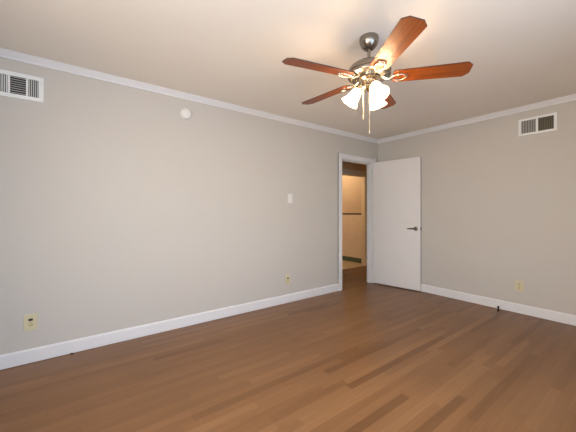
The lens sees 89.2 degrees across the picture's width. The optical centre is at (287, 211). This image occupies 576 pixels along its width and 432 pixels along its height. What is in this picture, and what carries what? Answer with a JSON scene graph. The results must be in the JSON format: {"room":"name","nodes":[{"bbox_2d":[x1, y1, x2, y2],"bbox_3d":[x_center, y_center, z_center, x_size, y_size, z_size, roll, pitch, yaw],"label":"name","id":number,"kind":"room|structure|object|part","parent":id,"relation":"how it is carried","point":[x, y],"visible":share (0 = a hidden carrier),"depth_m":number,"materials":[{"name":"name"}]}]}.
{"room":"empty bedroom","nodes":[
{"label":"empty bedroom","id":0,"kind":"room"},
{"bbox_2d":[0,57,377,354],"bbox_3d":[-0.546,-0.017,3.506,5.363,2.425,0.100,0,0,-37],"label":"wall","id":1,"kind":"structure","parent":0,"point":[119,210],"depth_m":2.82,"materials":[{"name":"paint"}]},
{"bbox_2d":[0,69,43,102],"bbox_3d":[-2.095,-0.982,2.266,0.304,0.198,0.020,0,0,-37],"label":"air vent","id":2,"kind":"object","parent":1,"relation":"in","point":[12,84],"visible":1,"depth_m":2.28,"materials":[{"name":"white metal"}]},
{"bbox_2d":[24,313,37,330],"bbox_3d":[-2.037,0.874,2.312,0.085,0.127,0.016,0,0,-37],"label":"wall outlet","id":3,"kind":"object","parent":1,"relation":"attached to","point":[31,320],"visible":1,"depth_m":2.31,"materials":[{"name":"beige plastic"}]},
{"bbox_2d":[0,284,338,369],"bbox_3d":[-0.908,1.138,3.162,4.171,0.108,0.014,0,0,-37],"label":"baseboard","id":4,"kind":"structure","parent":1,"relation":"attached to","point":[13,359],"depth_m":2.79,"materials":[{"name":"white paint"}]},
{"bbox_2d":[180,108,191,119],"bbox_3d":[-1.056,-1.022,3.034,0.112,0.112,0.040,0,0,-37],"label":"smoke detector","id":5,"kind":"object","parent":1,"relation":"attached to","point":[185,113],"visible":1,"depth_m":3.02,"materials":[{"name":"white plastic"}]},
{"bbox_2d":[0,48,378,143],"bbox_3d":[-0.504,-1.201,3.450,5.163,0.056,0.040,0,0,-37],"label":"trim","id":6,"kind":"structure","parent":1,"relation":"attached to","point":[4,53],"depth_m":2.84,"materials":[{"name":"white paint"}]},
{"bbox_2d":[285,275,289,284],"bbox_3d":[-0.001,0.891,3.844,0.085,0.127,0.015,0,0,-37],"label":"wall outlet","id":7,"kind":"object","parent":1,"relation":"attached to","point":[287,277],"visible":1,"depth_m":3.84,"materials":[{"name":"beige plastic"}]},
{"bbox_2d":[288,194,291,202],"bbox_3d":[0.032,-0.180,3.867,0.072,0.120,0.018,0,0,-37],"label":"light switch","id":8,"kind":"object","parent":1,"relation":"attached to","point":[289,195],"visible":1,"depth_m":3.86,"materials":[{"name":"white plastic"}]},
{"bbox_2d":[338,152,375,290],"bbox_3d":[1.089,0.186,4.736,0.745,2.020,0.102,0,0,-37],"label":"trim","id":9,"kind":"structure","parent":1,"relation":"attached to","point":[369,165],"depth_m":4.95,"materials":[{"name":"white paint"}]},
{"bbox_2d":[372,157,420,290],"bbox_3d":[1.694,0.178,4.622,0.788,2.008,0.107,0,0,45],"label":"door","id":10,"kind":"structure","parent":9,"relation":"attached to","point":[396,222],"depth_m":4.59,"materials":[{"name":"white paint"}]},
{"bbox_2d":[0,260,575,431],"bbox_3d":[0.424,1.244,3.754,7.210,0.104,6.710,0,0,-37],"label":"floor","id":11,"kind":"structure","parent":0,"point":[363,356],"depth_m":2.15,"materials":[{"name":"brown wood"}]},
{"bbox_2d":[0,0,575,139],"bbox_3d":[0.563,-1.279,2.032,5.363,0.100,3.790,0,0,-37],"label":"ceiling","id":12,"kind":"structure","parent":0,"point":[520,52],"depth_m":2.19,"materials":[{"name":"paint"}]},
{"bbox_2d":[282,16,472,133],"bbox_3d":[0.586,-0.884,2.022,1.245,0.690,1.218,0,0,0],"label":"ceiling fan","id":13,"kind":"object","parent":12,"relation":"hanging from","point":[367,74],"visible":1,"depth_m":1.95,"materials":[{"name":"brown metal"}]},
{"bbox_3d":[0.201,-0.940,1.901,0.485,0.006,0.140,0,12,-23],"label":"blade","id":14,"kind":"part","parent":13,"relation":"part of","materials":[{"name":"brown wood"}]},
{"bbox_3d":[0.306,-0.940,2.362,0.140,0.006,0.485,-16,10,-40],"label":"blade","id":15,"kind":"part","parent":13,"relation":"part of","materials":[{"name":"brown wood"}]},
{"bbox_3d":[0.455,-0.814,2.094,0.135,0.143,0.124,0,0,0],"label":"lamp shade","id":16,"kind":"part","parent":13,"relation":"part of","materials":[{"name":"white glass"}]},
{"bbox_3d":[0.559,-0.724,2.005,0.006,0.310,0.005,0,0,0],"label":"pull chain","id":17,"kind":"part","parent":13,"relation":"part of","materials":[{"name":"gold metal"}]},
{"bbox_3d":[0.599,-0.833,1.963,0.053,0.083,0.069,0,0,0],"label":"light bulb","id":18,"kind":"part","parent":13,"relation":"part of","materials":[{"name":"white glass"}]},
{"bbox_3d":[0.661,-0.814,2.149,0.126,0.143,0.126,0,0,0],"label":"lamp shade","id":19,"kind":"part","parent":13,"relation":"part of","materials":[{"name":"white glass"}]},
{"bbox_3d":[0.606,-0.814,1.943,0.124,0.143,0.135,0,0,0],"label":"lamp shade","id":20,"kind":"part","parent":13,"relation":"part of","materials":[{"name":"white glass"}]},
{"bbox_3d":[0.778,-0.940,2.404,0.140,0.007,0.485,-14,-7,30],"label":"blade","id":21,"kind":"part","parent":13,"relation":"part of","materials":[{"name":"brown wood"}]},
{"bbox_3d":[0.607,-0.940,1.658,0.140,0.006,0.485,12,-1,-5],"label":"blade","id":22,"kind":"part","parent":13,"relation":"part of","materials":[{"name":"brown wood"}]},
{"bbox_3d":[0.964,-0.940,1.969,0.485,0.006,0.140,0,-12,13],"label":"blade","id":23,"kind":"part","parent":13,"relation":"part of","materials":[{"name":"brown wood"}]},
{"bbox_2d":[342,175,360,262],"bbox_3d":[1.267,-0.018,7.435,0.116,2.421,1.840,0,0,-37],"label":"wall","id":24,"kind":"structure","parent":0,"point":[351,185],"depth_m":7.01,"materials":[{"name":"paint"}]},
{"bbox_2d":[342,161,366,174],"bbox_3d":[0.906,-0.017,5.949,3.800,2.425,0.100,0,0,-37],"label":"wall","id":25,"kind":"structure","parent":0,"point":[346,165],"depth_m":6.28,"materials":[{"name":"paint"}]},
{"bbox_2d":[342,168,366,265],"bbox_3d":[1.384,0.146,6.299,0.925,2.100,0.116,0,0,-37],"label":"trim","id":26,"kind":"structure","parent":25,"relation":"attached to","point":[356,173],"depth_m":6.51,"materials":[{"name":"paint"}]},
{"bbox_2d":[378,100,575,323],"bbox_3d":[2.696,-0.017,3.574,0.100,2.425,3.690,0,0,-37],"label":"wall","id":27,"kind":"structure","parent":0,"point":[498,205],"depth_m":3.59,"materials":[{"name":"paint"}]},
{"bbox_2d":[378,94,575,143],"bbox_3d":[2.610,-1.201,3.571,0.040,0.056,3.590,0,0,-37],"label":"trim","id":28,"kind":"structure","parent":27,"relation":"attached to","point":[572,97],"depth_m":3.67,"materials":[{"name":"white paint"}]},
{"bbox_2d":[421,284,575,325],"bbox_3d":[2.621,1.138,3.579,0.014,0.108,3.590,0,0,-37],"label":"baseboard","id":29,"kind":"structure","parent":27,"relation":"attached to","point":[570,319],"depth_m":3.54,"materials":[{"name":"white paint"}]},
{"bbox_2d":[515,280,523,291],"bbox_3d":[2.727,0.874,3.443,0.008,0.127,0.085,0,0,-37],"label":"wall outlet","id":30,"kind":"object","parent":27,"relation":"attached to","point":[519,285],"visible":1,"depth_m":3.44,"materials":[{"name":"beige plastic"}]},
{"bbox_2d":[518,112,556,136],"bbox_3d":[2.821,-0.988,3.309,0.019,0.196,0.340,0,0,-37],"label":"air vent","id":31,"kind":"object","parent":27,"relation":"in","point":[547,122],"visible":1,"depth_m":3.30,"materials":[{"name":"white metal"}]}
]}

